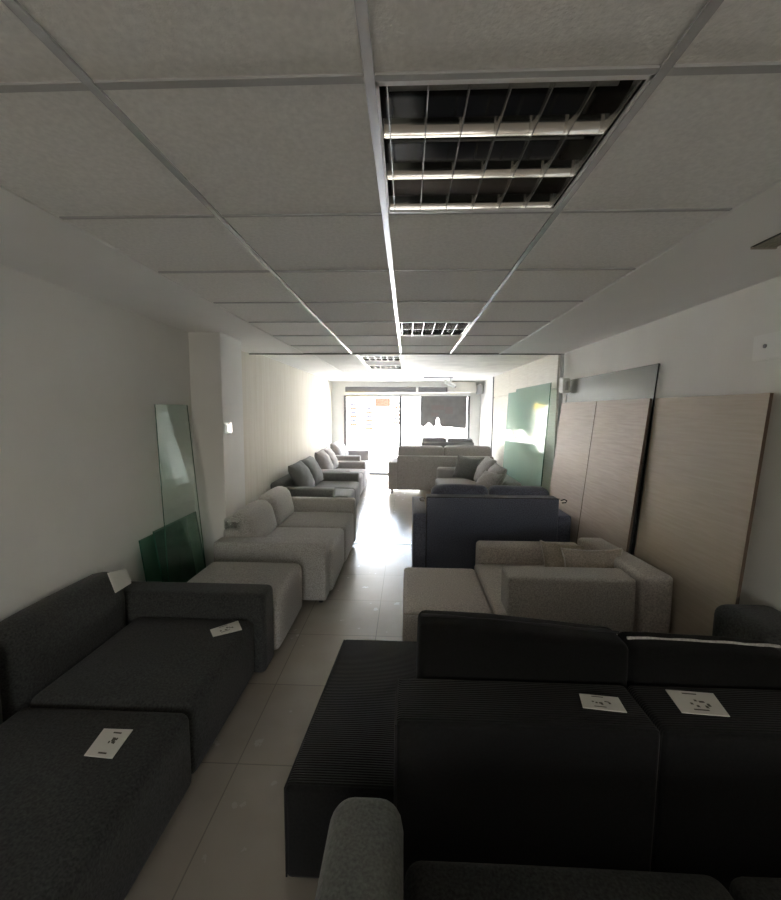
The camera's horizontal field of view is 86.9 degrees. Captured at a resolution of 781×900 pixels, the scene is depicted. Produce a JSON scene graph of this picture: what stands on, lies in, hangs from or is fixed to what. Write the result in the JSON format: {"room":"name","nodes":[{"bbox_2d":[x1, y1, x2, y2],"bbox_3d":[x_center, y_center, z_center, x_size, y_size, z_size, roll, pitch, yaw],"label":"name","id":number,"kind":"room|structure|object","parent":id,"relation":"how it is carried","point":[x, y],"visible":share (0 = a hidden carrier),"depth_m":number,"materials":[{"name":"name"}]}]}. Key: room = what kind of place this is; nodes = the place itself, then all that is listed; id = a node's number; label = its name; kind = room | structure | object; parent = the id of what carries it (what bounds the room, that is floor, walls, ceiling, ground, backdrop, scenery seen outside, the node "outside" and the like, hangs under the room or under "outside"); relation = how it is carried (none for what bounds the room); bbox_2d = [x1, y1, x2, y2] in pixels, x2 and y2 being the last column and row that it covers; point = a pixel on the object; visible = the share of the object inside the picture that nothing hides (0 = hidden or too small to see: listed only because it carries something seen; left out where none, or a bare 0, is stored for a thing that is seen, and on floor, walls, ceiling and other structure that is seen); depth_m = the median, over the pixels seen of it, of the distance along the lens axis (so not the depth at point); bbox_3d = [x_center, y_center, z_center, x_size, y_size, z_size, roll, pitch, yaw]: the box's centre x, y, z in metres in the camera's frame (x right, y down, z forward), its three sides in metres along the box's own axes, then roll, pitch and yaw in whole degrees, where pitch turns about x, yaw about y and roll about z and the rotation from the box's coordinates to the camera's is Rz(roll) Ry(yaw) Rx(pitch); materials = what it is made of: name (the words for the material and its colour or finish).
{"room":"store","nodes":[
{"label":"store","id":0,"kind":"room"},
{"bbox_2d":[0,265,331,620],"bbox_3d":[-1.937,-0.048,2.990,0.150,2.900,15.800,1,5,2],"label":"wall","id":1,"kind":"structure","parent":0,"point":[82,377],"depth_m":2.54,"materials":[{"name":"paint"}]},
{"bbox_2d":[188,332,245,572],"bbox_3d":[-1.676,0.106,4.060,0.290,2.391,0.480,1,5,2],"label":"column","id":2,"kind":"structure","parent":1,"relation":"attached to","point":[215,361],"depth_m":3.84,"materials":[{"name":"paint"}]},
{"bbox_2d":[224,421,231,433],"bbox_3d":[-1.518,-0.207,3.844,0.034,0.118,0.116,1,5,2],"label":"light switch","id":3,"kind":"object","parent":2,"relation":"attached to","point":[226,429],"visible":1,"depth_m":3.84,"materials":[{"name":"white plastic"}]},
{"bbox_2d":[224,423,228,431],"bbox_3d":[-1.531,-0.208,3.843,0.009,0.080,0.080,1,6,2],"label":"switch plate","id":4,"kind":"object","parent":3,"relation":"attached to","point":[226,429],"depth_m":3.84,"materials":[{"name":"white plastic"}]},
{"bbox_2d":[241,351,331,504],"bbox_3d":[-1.670,-0.255,7.604,0.011,2.430,6.540,1,5,2],"label":"wall","id":5,"kind":"structure","parent":1,"relation":"attached to","point":[287,410],"depth_m":6.27,"materials":[{"name":"white paint"}]},
{"bbox_2d":[249,353,561,354],"bbox_3d":[0.163,-1.227,5.042,3.860,0.121,0.032,1,5,2],"label":"trim","id":6,"kind":"structure","parent":1,"relation":"attached to","point":[249,353],"depth_m":5.04,"materials":[{"name":"grey metal"}]},
{"bbox_2d":[124,475,430,899],"bbox_3d":[0.054,1.482,2.980,4.160,0.120,15.950,1,5,2],"label":"floor","id":7,"kind":"structure","parent":0,"point":[224,839],"depth_m":2.08,"materials":[{"name":"tile"}]},
{"bbox_2d":[0,572,273,899],"bbox_3d":[-1.373,1.168,1.804,1.099,0.714,2.035,1,5,2],"label":"sofa","id":8,"kind":"object","parent":7,"relation":"on","point":[86,658],"visible":0.97,"depth_m":1.85,"materials":[{"name":"grey fabric"}]},
{"bbox_2d":[84,728,132,758],"bbox_3d":[-1.107,1.147,1.615,0.136,0.003,0.140,1,5,2],"label":"price tag","id":9,"kind":"object","parent":8,"relation":"on","point":[108,742],"visible":1,"depth_m":1.61,"materials":[{"name":"white paper"}]},
{"bbox_2d":[98,732,121,753],"bbox_3d":[-1.097,1.146,1.615,0.036,0.001,0.112,0,6,-4],"label":"print","id":10,"kind":"object","parent":9,"relation":"on","point":[112,740],"depth_m":1.61,"materials":[{"name":"grey paper"}]},
{"bbox_2d":[107,569,130,592],"bbox_3d":[-1.643,0.778,2.502,0.003,0.146,0.197,1,5,2],"label":"price tag","id":11,"kind":"object","parent":8,"relation":"attached to","point":[120,579],"visible":1,"depth_m":2.50,"materials":[{"name":"white paper"}]},
{"bbox_2d":[210,621,241,636],"bbox_3d":[-0.976,1.058,2.442,0.163,0.003,0.121,-3,6,-31],"label":"price tag","id":12,"kind":"object","parent":8,"relation":"on","point":[235,626],"visible":1,"depth_m":2.43,"materials":[{"name":"white paper"}]},
{"bbox_2d":[139,518,195,581],"bbox_3d":[-1.780,0.999,3.366,0.105,0.738,0.640,1,5,2],"label":"glass pane","id":13,"kind":"object","parent":7,"relation":"on","point":[184,518],"visible":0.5,"depth_m":3.49,"materials":[{"name":"green"}]},
{"bbox_2d":[153,511,204,581],"bbox_3d":[-1.742,0.973,3.487,0.120,0.768,0.630,1,5,2],"label":"glass pane","id":14,"kind":"object","parent":7,"relation":"on","point":[195,511],"visible":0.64,"depth_m":3.23,"materials":[{"name":"green"}]},
{"bbox_2d":[154,404,205,581],"bbox_3d":[-1.696,0.499,3.374,0.263,1.733,0.721,1,5,2],"label":"glass pane","id":15,"kind":"object","parent":7,"relation":"on","point":[154,404],"visible":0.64,"depth_m":3.18,"materials":[{"name":"green"}]},
{"bbox_2d":[188,562,301,649],"bbox_3d":[-1.139,1.174,3.165,0.789,0.442,0.674,1,5,2],"label":"ottoman","id":16,"kind":"object","parent":7,"relation":"on","point":[285,579],"visible":0.44,"depth_m":3.13,"materials":[{"name":"grey fabric"}]},
{"bbox_2d":[213,486,355,602],"bbox_3d":[-0.996,0.885,4.422,1.050,0.780,1.713,1,5,2],"label":"sofa","id":17,"kind":"object","parent":7,"relation":"on","point":[317,534],"visible":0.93,"depth_m":3.88,"materials":[{"name":"grey fabric"}]},
{"bbox_2d":[231,500,276,537],"bbox_3d":[-1.345,0.722,4.106,0.260,0.360,0.704,1,6,2],"label":"cushion","id":18,"kind":"object","parent":17,"relation":"on","point":[258,518],"depth_m":3.93,"materials":[{"name":"grey fabric"}]},
{"bbox_2d":[258,486,293,524],"bbox_3d":[-1.317,0.646,4.791,0.262,0.380,0.684,1,6,2],"label":"cushion","id":19,"kind":"object","parent":17,"relation":"on","point":[280,499],"depth_m":4.66,"materials":[{"name":"grey fabric"}]},
{"bbox_2d":[270,456,359,505],"bbox_3d":[-1.136,0.609,6.741,1.130,0.883,1.705,1,5,2],"label":"sofa","id":20,"kind":"object","parent":7,"relation":"on","point":[305,478],"visible":0.52,"depth_m":6.42,"materials":[{"name":"grey fabric"}]},
{"bbox_2d":[288,461,314,486],"bbox_3d":[-1.372,0.423,6.393,0.339,0.449,0.668,1,6,2],"label":"cushion","id":21,"kind":"object","parent":20,"relation":"on","point":[300,474],"depth_m":6.17,"materials":[{"name":"grey fabric"}]},
{"bbox_2d":[300,456,323,485],"bbox_3d":[-1.345,0.359,7.064,0.336,0.449,0.668,1,6,2],"label":"cushion","id":22,"kind":"object","parent":20,"relation":"on","point":[310,462],"depth_m":6.91,"materials":[{"name":"grey fabric"}]},
{"bbox_2d":[314,447,365,494],"bbox_3d":[-1.088,0.438,8.416,1.090,0.904,1.535,1,5,2],"label":"sofa","id":23,"kind":"object","parent":7,"relation":"on","point":[326,458],"visible":0.44,"depth_m":8.47,"materials":[{"name":"grey fabric"}]},
{"bbox_2d":[314,450,333,468],"bbox_3d":[-1.302,0.238,8.109,0.334,0.449,0.584,1,6,2],"label":"cushion","id":24,"kind":"object","parent":23,"relation":"on","point":[324,461],"depth_m":7.87,"materials":[{"name":"grey fabric"}]},
{"bbox_2d":[322,447,338,468],"bbox_3d":[-1.277,0.181,8.696,0.334,0.449,0.584,1,6,2],"label":"cushion","id":25,"kind":"object","parent":23,"relation":"on","point":[328,450],"depth_m":8.56,"materials":[{"name":"grey fabric"}]},
{"bbox_2d":[330,440,368,478],"bbox_3d":[-1.060,0.268,9.957,1.020,0.946,1.435,1,5,2],"label":"sofa","id":26,"kind":"object","parent":7,"relation":"on","point":[338,447],"visible":0.34,"depth_m":9.68,"materials":[{"name":"grey fabric"}]},
{"bbox_2d":[330,442,344,454],"bbox_3d":[-1.235,0.045,9.672,0.336,0.449,0.535,1,6,2],"label":"cushion","id":27,"kind":"object","parent":26,"relation":"on","point":[336,447],"depth_m":9.45,"materials":[{"name":"grey fabric"}]},
{"bbox_2d":[336,440,347,454],"bbox_3d":[-1.216,-0.004,10.209,0.333,0.454,0.535,1,6,2],"label":"cushion","id":28,"kind":"object","parent":26,"relation":"on","point":[341,443],"depth_m":10.08,"materials":[{"name":"grey fabric"}]},
{"bbox_2d":[353,541,411,544],"bbox_3d":[0.149,1.196,5.303,3.860,0.006,0.105,1,5,2],"label":"trim","id":29,"kind":"structure","parent":7,"relation":"in","point":[363,542],"depth_m":5.28,"materials":[{"name":"silver metal"}]},
{"bbox_2d":[388,445,493,493],"bbox_3d":[1.026,0.373,8.774,2.120,0.990,0.946,1,5,2],"label":"sofa","id":30,"kind":"object","parent":7,"relation":"on","point":[415,467],"visible":0.6,"depth_m":8.35,"materials":[{"name":"grey fabric"}]},
{"bbox_2d":[398,445,443,455],"bbox_3d":[0.624,0.155,8.537,0.954,0.507,0.224,1,6,2],"label":"cushion","id":31,"kind":"object","parent":30,"relation":"on","point":[403,450],"depth_m":8.42,"materials":[{"name":"grey fabric"}]},
{"bbox_2d":[444,445,490,455],"bbox_3d":[1.573,0.162,8.498,0.974,0.510,0.225,1,6,2],"label":"cushion","id":32,"kind":"object","parent":30,"relation":"on","point":[454,450],"depth_m":8.38,"materials":[{"name":"grey fabric"}]},
{"bbox_2d":[421,437,473,447],"bbox_3d":[1.377,0.201,10.244,1.260,1.054,0.750,1,5,2],"label":"sofa","id":33,"kind":"object","parent":7,"relation":"on","point":[434,441],"visible":0.27,"depth_m":9.92,"materials":[{"name":"grey fabric"}]},
{"bbox_2d":[422,437,446,441],"bbox_3d":[1.061,-0.024,10.037,0.618,0.569,0.159,1,6,2],"label":"cushion","id":34,"kind":"object","parent":33,"relation":"on","point":[426,439],"depth_m":9.95,"materials":[{"name":"grey fabric"}]},
{"bbox_2d":[447,438,472,441],"bbox_3d":[1.680,-0.016,10.014,0.618,0.564,0.158,1,6,2],"label":"cushion","id":35,"kind":"object","parent":33,"relation":"on","point":[449,439],"depth_m":9.93,"materials":[{"name":"grey fabric"}]},
{"bbox_2d":[403,567,492,641],"bbox_3d":[0.391,1.213,3.076,0.597,0.401,0.807,1,5,2],"label":"ottoman","id":36,"kind":"object","parent":7,"relation":"on","point":[437,589],"visible":0.56,"depth_m":2.94,"materials":[{"name":"beige fabric"}]},
{"bbox_2d":[435,457,521,485],"bbox_3d":[1.359,0.605,6.709,1.167,0.928,2.020,1,5,2],"label":"sofa","id":37,"kind":"object","parent":7,"relation":"on","point":[444,474],"visible":0.19,"depth_m":6.82,"materials":[{"name":"grey fabric"}]},
{"bbox_2d":[452,455,480,480],"bbox_3d":[1.349,0.319,7.316,0.466,0.452,0.218,3,6,24],"label":"throw pillow","id":38,"kind":"object","parent":37,"relation":"on","point":[466,467],"visible":0.88,"depth_m":7.25,"materials":[{"name":"grey fabric"}]},
{"bbox_2d":[473,457,496,481],"bbox_3d":[1.572,0.355,6.857,0.330,0.455,0.620,1,6,2],"label":"cushion","id":39,"kind":"object","parent":37,"relation":"on","point":[487,462],"depth_m":6.70,"materials":[{"name":"grey fabric"}]},
{"bbox_2d":[475,470,503,488],"bbox_3d":[1.405,0.476,6.001,0.295,0.295,0.400,-3,6,-28],"label":"throw pillow","id":40,"kind":"object","parent":37,"relation":"on","point":[488,479],"visible":0.61,"depth_m":5.91,"materials":[{"name":"grey fabric"}]},
{"bbox_2d":[488,463,506,484],"bbox_3d":[1.542,0.455,6.214,0.336,0.451,0.620,1,6,2],"label":"cushion","id":41,"kind":"object","parent":37,"relation":"on","point":[496,468],"depth_m":5.99,"materials":[{"name":"grey fabric"}]},
{"bbox_2d":[412,484,570,569],"bbox_3d":[1.012,0.807,4.500,1.544,0.944,0.892,1,5,2],"label":"sofa","id":42,"kind":"object","parent":7,"relation":"on","point":[446,530],"visible":0.7,"depth_m":4.06,"materials":[{"name":"blue fabric"}]},
{"bbox_2d":[431,484,488,494],"bbox_3d":[0.716,0.597,4.291,0.598,0.489,0.196,1,6,2],"label":"cushion","id":43,"kind":"object","parent":42,"relation":"on","point":[440,489],"depth_m":4.19,"materials":[{"name":"blue fabric"}]},
{"bbox_2d":[488,485,548,495],"bbox_3d":[1.315,0.607,4.267,0.618,0.480,0.199,1,6,2],"label":"cushion","id":44,"kind":"object","parent":42,"relation":"on","point":[495,490],"depth_m":4.17,"materials":[{"name":"blue fabric"}]},
{"bbox_2d":[503,390,527,482],"bbox_3d":[2.063,0.036,6.957,0.100,2.018,1.200,1,5,2],"label":"glass pane","id":45,"kind":"object","parent":7,"relation":"on","point":[525,390],"visible":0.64,"depth_m":6.38,"materials":[{"name":"green"}]},
{"bbox_2d":[509,383,551,486],"bbox_3d":[1.994,0.097,6.111,0.120,2.058,1.660,1,5,2],"label":"glass pane","id":46,"kind":"object","parent":7,"relation":"on","point":[546,383],"visible":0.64,"depth_m":5.29,"materials":[{"name":"green glass"}]},
{"bbox_2d":[284,604,780,891],"bbox_3d":[0.784,1.096,1.856,2.283,0.873,0.983,1,5,2],"label":"sofa","id":47,"kind":"object","parent":7,"relation":"on","point":[478,731],"visible":0.94,"depth_m":1.41,"materials":[{"name":"black fabric"}]},
{"bbox_2d":[416,610,627,688],"bbox_3d":[0.521,0.920,1.696,0.829,0.472,0.175,1,6,2],"label":"pillow","id":48,"kind":"object","parent":47,"relation":"on","point":[451,645],"depth_m":1.61,"materials":[{"name":"black fabric"}]},
{"bbox_2d":[579,693,626,712],"bbox_3d":[0.750,0.899,1.467,0.143,0.003,0.075,1,6,9],"label":"price tag","id":49,"kind":"object","parent":47,"relation":"on","point":[607,703],"visible":1,"depth_m":1.46,"materials":[{"name":"white paper"}]},
{"bbox_2d":[591,696,610,707],"bbox_3d":[0.749,0.897,1.470,0.065,0.001,0.058,1,6,2],"label":"print","id":50,"kind":"object","parent":49,"relation":"on","point":[596,701],"depth_m":1.47,"materials":[{"name":"grey paper"}]},
{"bbox_2d":[665,689,729,716],"bbox_3d":[1.096,0.901,1.469,0.170,0.003,0.119,1,6,7],"label":"paper","id":51,"kind":"object","parent":47,"relation":"on","point":[689,702],"visible":1,"depth_m":1.46,"materials":[{"name":"white paper"}]},
{"bbox_2d":[682,693,711,710],"bbox_3d":[1.094,0.899,1.472,0.072,0.001,0.092,1,6,2],"label":"print","id":52,"kind":"object","parent":51,"relation":"on","point":[694,701],"depth_m":1.47,"materials":[{"name":"grey paper"}]},
{"bbox_2d":[618,631,780,689],"bbox_3d":[1.250,0.962,1.670,0.629,0.405,0.175,1,6,2],"label":"pillow","id":53,"kind":"object","parent":47,"relation":"on","point":[653,659],"depth_m":1.58,"materials":[{"name":"black fabric"}]},
{"bbox_2d":[315,797,780,899],"bbox_3d":[0.788,1.283,0.780,1.975,0.706,0.937,1,5,2],"label":"sofa","id":54,"kind":"object","parent":7,"relation":"on","point":[363,855],"visible":1,"depth_m":1.15,"materials":[{"name":"grey fabric"}]},
{"bbox_2d":[549,401,596,543],"bbox_3d":[1.904,0.386,4.459,0.178,1.800,0.890,1,5,2],"label":"board","id":55,"kind":"object","parent":7,"relation":"on","point":[576,421],"visible":0.57,"depth_m":4.32,"materials":[{"name":"brown wood"}]},
{"bbox_2d":[474,538,672,634],"bbox_3d":[1.256,1.074,3.162,1.117,0.672,1.057,1,5,2],"label":"sofa","id":56,"kind":"object","parent":7,"relation":"on","point":[634,595],"visible":0.6,"depth_m":2.63,"materials":[{"name":"beige fabric"}]},
{"bbox_2d":[540,540,584,566],"bbox_3d":[1.392,0.910,3.246,0.464,0.376,0.219,0,6,-8],"label":"cushion","id":57,"kind":"object","parent":56,"relation":"on","point":[552,554],"visible":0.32,"depth_m":3.23,"materials":[{"name":"beige fabric"}]},
{"bbox_2d":[561,548,622,567],"bbox_3d":[1.460,0.889,2.950,0.434,0.364,0.194,1,5,2],"label":"cushion","id":58,"kind":"object","parent":56,"relation":"on","point":[572,557],"visible":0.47,"depth_m":2.95,"materials":[{"name":"beige fabric"}]},
{"bbox_2d":[565,363,659,554],"bbox_3d":[1.946,0.297,4.026,0.174,2.059,1.730,1,5,2],"label":"sheet","id":59,"kind":"object","parent":7,"relation":"on","point":[658,363],"visible":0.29,"depth_m":3.14,"materials":[{"name":"black"}]},
{"bbox_2d":[577,398,651,551],"bbox_3d":[1.868,0.471,3.578,0.178,1.800,0.860,1,5,2],"label":"board","id":60,"kind":"object","parent":7,"relation":"on","point":[620,427],"visible":0.64,"depth_m":3.46,"materials":[{"name":"brown wood"}]},
{"bbox_2d":[634,393,773,635],"bbox_3d":[1.873,0.561,2.642,0.143,1.799,0.960,1,5,2],"label":"board","id":61,"kind":"object","parent":7,"relation":"on","point":[705,459],"visible":0.64,"depth_m":2.48,"materials":[{"name":"brown wood"}]},
{"bbox_2d":[0,0,780,381],"bbox_3d":[0.070,-1.230,2.719,4.160,0.571,15.950,1,5,2],"label":"ceiling","id":62,"kind":"structure","parent":0,"point":[186,165],"depth_m":1.22,"materials":[{"name":"tile"}]},
{"bbox_2d":[359,356,401,360],"bbox_3d":[-0.135,-1.367,5.967,0.588,0.095,0.588,1,5,2],"label":"ceiling light","id":63,"kind":"object","parent":62,"relation":"attached to","point":[364,358],"visible":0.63,"depth_m":5.97,"materials":[{"name":"grey metal"}]},
{"bbox_2d":[368,366,402,368],"bbox_3d":[-0.086,-1.482,7.161,0.588,0.095,0.588,1,5,2],"label":"ceiling light","id":64,"kind":"object","parent":62,"relation":"attached to","point":[370,367],"visible":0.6,"depth_m":7.43,"materials":[{"name":"grey"}]},
{"bbox_2d":[384,377,452,379],"bbox_3d":[0.606,-1.636,9.400,1.699,0.014,0.470,3,6,29],"label":"trim","id":65,"kind":"structure","parent":62,"relation":"attached to","point":[423,377],"depth_m":9.59,"materials":[{"name":"grey"}]},
{"bbox_2d":[399,322,471,335],"bbox_3d":[0.366,-1.080,3.535,0.588,0.095,0.588,1,5,2],"label":"ceiling light","id":66,"kind":"object","parent":62,"relation":"attached to","point":[405,328],"visible":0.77,"depth_m":3.54,"materials":[{"name":"grey metal"}]},
{"bbox_2d":[444,378,455,387],"bbox_3d":[1.371,-1.532,9.444,0.312,0.221,0.090,-3,6,-30],"label":"security camera","id":67,"kind":"object","parent":62,"relation":"attached to","point":[447,382],"visible":1,"depth_m":9.41,"materials":[{"name":"white plastic"}]},
{"bbox_2d":[375,75,654,213],"bbox_3d":[0.269,-0.852,1.157,0.588,0.095,0.606,1,5,2],"label":"ceiling light","id":68,"kind":"object","parent":62,"relation":"attached to","point":[502,144],"visible":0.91,"depth_m":1.08,"materials":[{"name":"grey metal"}]},
{"bbox_2d":[750,233,780,249],"bbox_3d":[1.547,-0.818,1.447,0.100,0.010,0.560,1,5,2],"label":"ceiling vent","id":69,"kind":"object","parent":62,"relation":"in","point":[773,242],"visible":1,"depth_m":1.68,"materials":[{"name":"grey metal"}]},
{"bbox_2d":[332,381,480,445],"bbox_3d":[0.390,-0.814,10.840,4.160,2.950,0.150,1,5,2],"label":"wall","id":70,"kind":"structure","parent":0,"point":[338,388],"depth_m":10.73,"materials":[{"name":"paint"}]},
{"bbox_2d":[344,395,401,474],"bbox_3d":[-0.462,-0.383,10.846,1.525,2.080,0.090,1,5,2],"label":"door","id":71,"kind":"structure","parent":70,"relation":"in","point":[345,396],"depth_m":10.78,"materials":[{"name":"grey metal"}]},
{"bbox_2d":[345,387,469,392],"bbox_3d":[0.432,-1.568,10.711,3.220,0.135,0.080,1,5,2],"label":"trim","id":72,"kind":"structure","parent":70,"relation":"attached to","point":[347,389],"depth_m":10.68,"materials":[{"name":"grey metal"}]},
{"bbox_2d":[345,387,470,395],"bbox_3d":[0.442,-1.524,10.704,3.240,0.230,0.100,1,5,2],"label":"trim","id":73,"kind":"structure","parent":70,"relation":"attached to","point":[416,393],"depth_m":10.68,"materials":[{"name":"white metal"}]},
{"bbox_2d":[402,396,469,437],"bbox_3d":[1.170,-0.369,10.801,1.770,2.080,0.050,1,5,2],"label":"window","id":74,"kind":"structure","parent":70,"relation":"in","point":[468,402],"depth_m":10.70,"materials":[{"name":"grey metal"}]},
{"bbox_2d":[421,397,466,428],"bbox_3d":[1.381,-0.970,10.694,1.190,0.820,0.007,1,5,2],"label":"banner","id":75,"kind":"object","parent":74,"relation":"attached to","point":[450,411],"visible":1,"depth_m":10.69,"materials":[{"name":"grey fabric"}]},
{"bbox_2d":[431,405,452,415],"bbox_3d":[1.337,-1.015,10.689,0.560,0.290,0.002,1,6,2],"label":"print","id":76,"kind":"object","parent":75,"relation":"attached to","point":[436,410],"depth_m":10.69,"materials":[{"name":"grey paper"}]},
{"bbox_2d":[447,382,476,391],"bbox_3d":[1.802,-1.590,10.426,0.700,0.250,0.290,1,5,2],"label":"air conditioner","id":77,"kind":"object","parent":70,"relation":"attached to","point":[460,386],"visible":0.8,"depth_m":10.28,"materials":[{"name":"plastic"}]},
{"bbox_2d":[479,276,780,611],"bbox_3d":[2.070,-0.009,2.830,0.150,2.900,15.800,1,5,2],"label":"wall","id":78,"kind":"structure","parent":0,"point":[705,349],"depth_m":2.54,"materials":[{"name":"paint"}]},
{"bbox_2d":[402,355,547,372],"bbox_3d":[1.246,-1.392,6.509,2.116,0.060,3.006,1,5,2],"label":"ceiling","id":79,"kind":"structure","parent":78,"relation":"attached to","point":[411,363],"depth_m":6.38,"materials":[{"name":"paint"}]},
{"bbox_2d":[476,385,482,393],"bbox_3d":[2.218,-1.512,10.321,0.100,0.220,0.400,1,5,2],"label":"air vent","id":80,"kind":"object","parent":78,"relation":"in","point":[479,387],"visible":0.89,"depth_m":10.13,"materials":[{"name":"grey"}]},
{"bbox_2d":[491,377,494,455],"bbox_3d":[2.216,-0.360,8.949,0.049,2.430,0.050,1,5,2],"label":"trim","id":81,"kind":"structure","parent":78,"relation":"attached to","point":[493,377],"depth_m":8.89,"materials":[{"name":"grey paint"}]},
{"bbox_2d":[492,355,559,492],"bbox_3d":[2.146,-0.177,7.044,0.034,2.430,3.772,1,5,2],"label":"wall","id":82,"kind":"structure","parent":78,"relation":"attached to","point":[544,370],"depth_m":6.28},
{"bbox_2d":[557,354,563,433],"bbox_3d":[2.036,0.043,5.008,0.054,2.360,0.054,1,5,2],"label":"riser pipe","id":83,"kind":"object","parent":78,"relation":"attached to","point":[562,355],"visible":0.3,"depth_m":4.92,"materials":[{"name":"grey metal"}]},
{"bbox_2d":[559,377,569,392],"bbox_3d":[2.000,-0.750,4.791,0.118,0.190,0.250,1,5,2],"label":"wall speaker","id":84,"kind":"object","parent":83,"relation":"attached to","point":[564,382],"visible":1,"depth_m":4.70,"materials":[{"name":"white plastic"}]},
{"bbox_2d":[565,381,568,389],"bbox_3d":[2.005,-0.731,4.689,0.053,0.103,0.025,0,6,-8],"label":"speaker grille","id":85,"kind":"object","parent":84,"relation":"attached to","point":[566,382],"depth_m":4.69,"materials":[{"name":"grey metal"}]},
{"bbox_2d":[752,331,780,360],"bbox_3d":[1.955,-0.529,2.054,0.026,0.133,0.345,1,5,2],"label":"plate","id":86,"kind":"object","parent":78,"relation":"attached to","point":[765,346],"visible":1,"depth_m":2.13,"materials":[{"name":"white plastic"}]},
{"label":"outside","id":87,"kind":"structure","parent":0,"visible":0},
{"bbox_2d":[347,442,420,472],"bbox_3d":[0.898,-0.366,22.450,28.000,0.120,23.200,1,5,2],"label":"ground","id":88,"kind":"structure","parent":87,"point":[380,454],"depth_m":17.30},
{"bbox_2d":[350,401,356,443],"bbox_3d":[-1.897,-1.404,21.107,0.360,2.170,0.139,1,5,2],"label":"rack","id":89,"kind":"object","parent":88,"relation":"on","point":[353,416],"visible":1,"depth_m":21.02,"materials":[{"name":"grey"}]},
{"bbox_2d":[365,408,372,429],"bbox_3d":[-1.099,-1.296,21.084,0.360,1.970,0.139,1,5,2],"label":"rack","id":90,"kind":"object","parent":88,"relation":"on","point":[366,420],"visible":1,"depth_m":21.00,"materials":[{"name":"grey"}]},
{"bbox_2d":[393,400,398,443],"bbox_3d":[0.301,-1.432,21.014,0.360,2.270,0.139,1,5,2],"label":"rack","id":91,"kind":"object","parent":88,"relation":"on","point":[396,402],"visible":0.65,"depth_m":20.93,"materials":[{"name":"grey metal"}]},
{"bbox_2d":[347,392,467,442],"bbox_3d":[0.920,-2.644,22.431,18.000,4.420,2.800,1,5,2],"label":"building","id":92,"kind":"structure","parent":88,"relation":"on","point":[384,428],"depth_m":21.95,"materials":[{"name":"white"}]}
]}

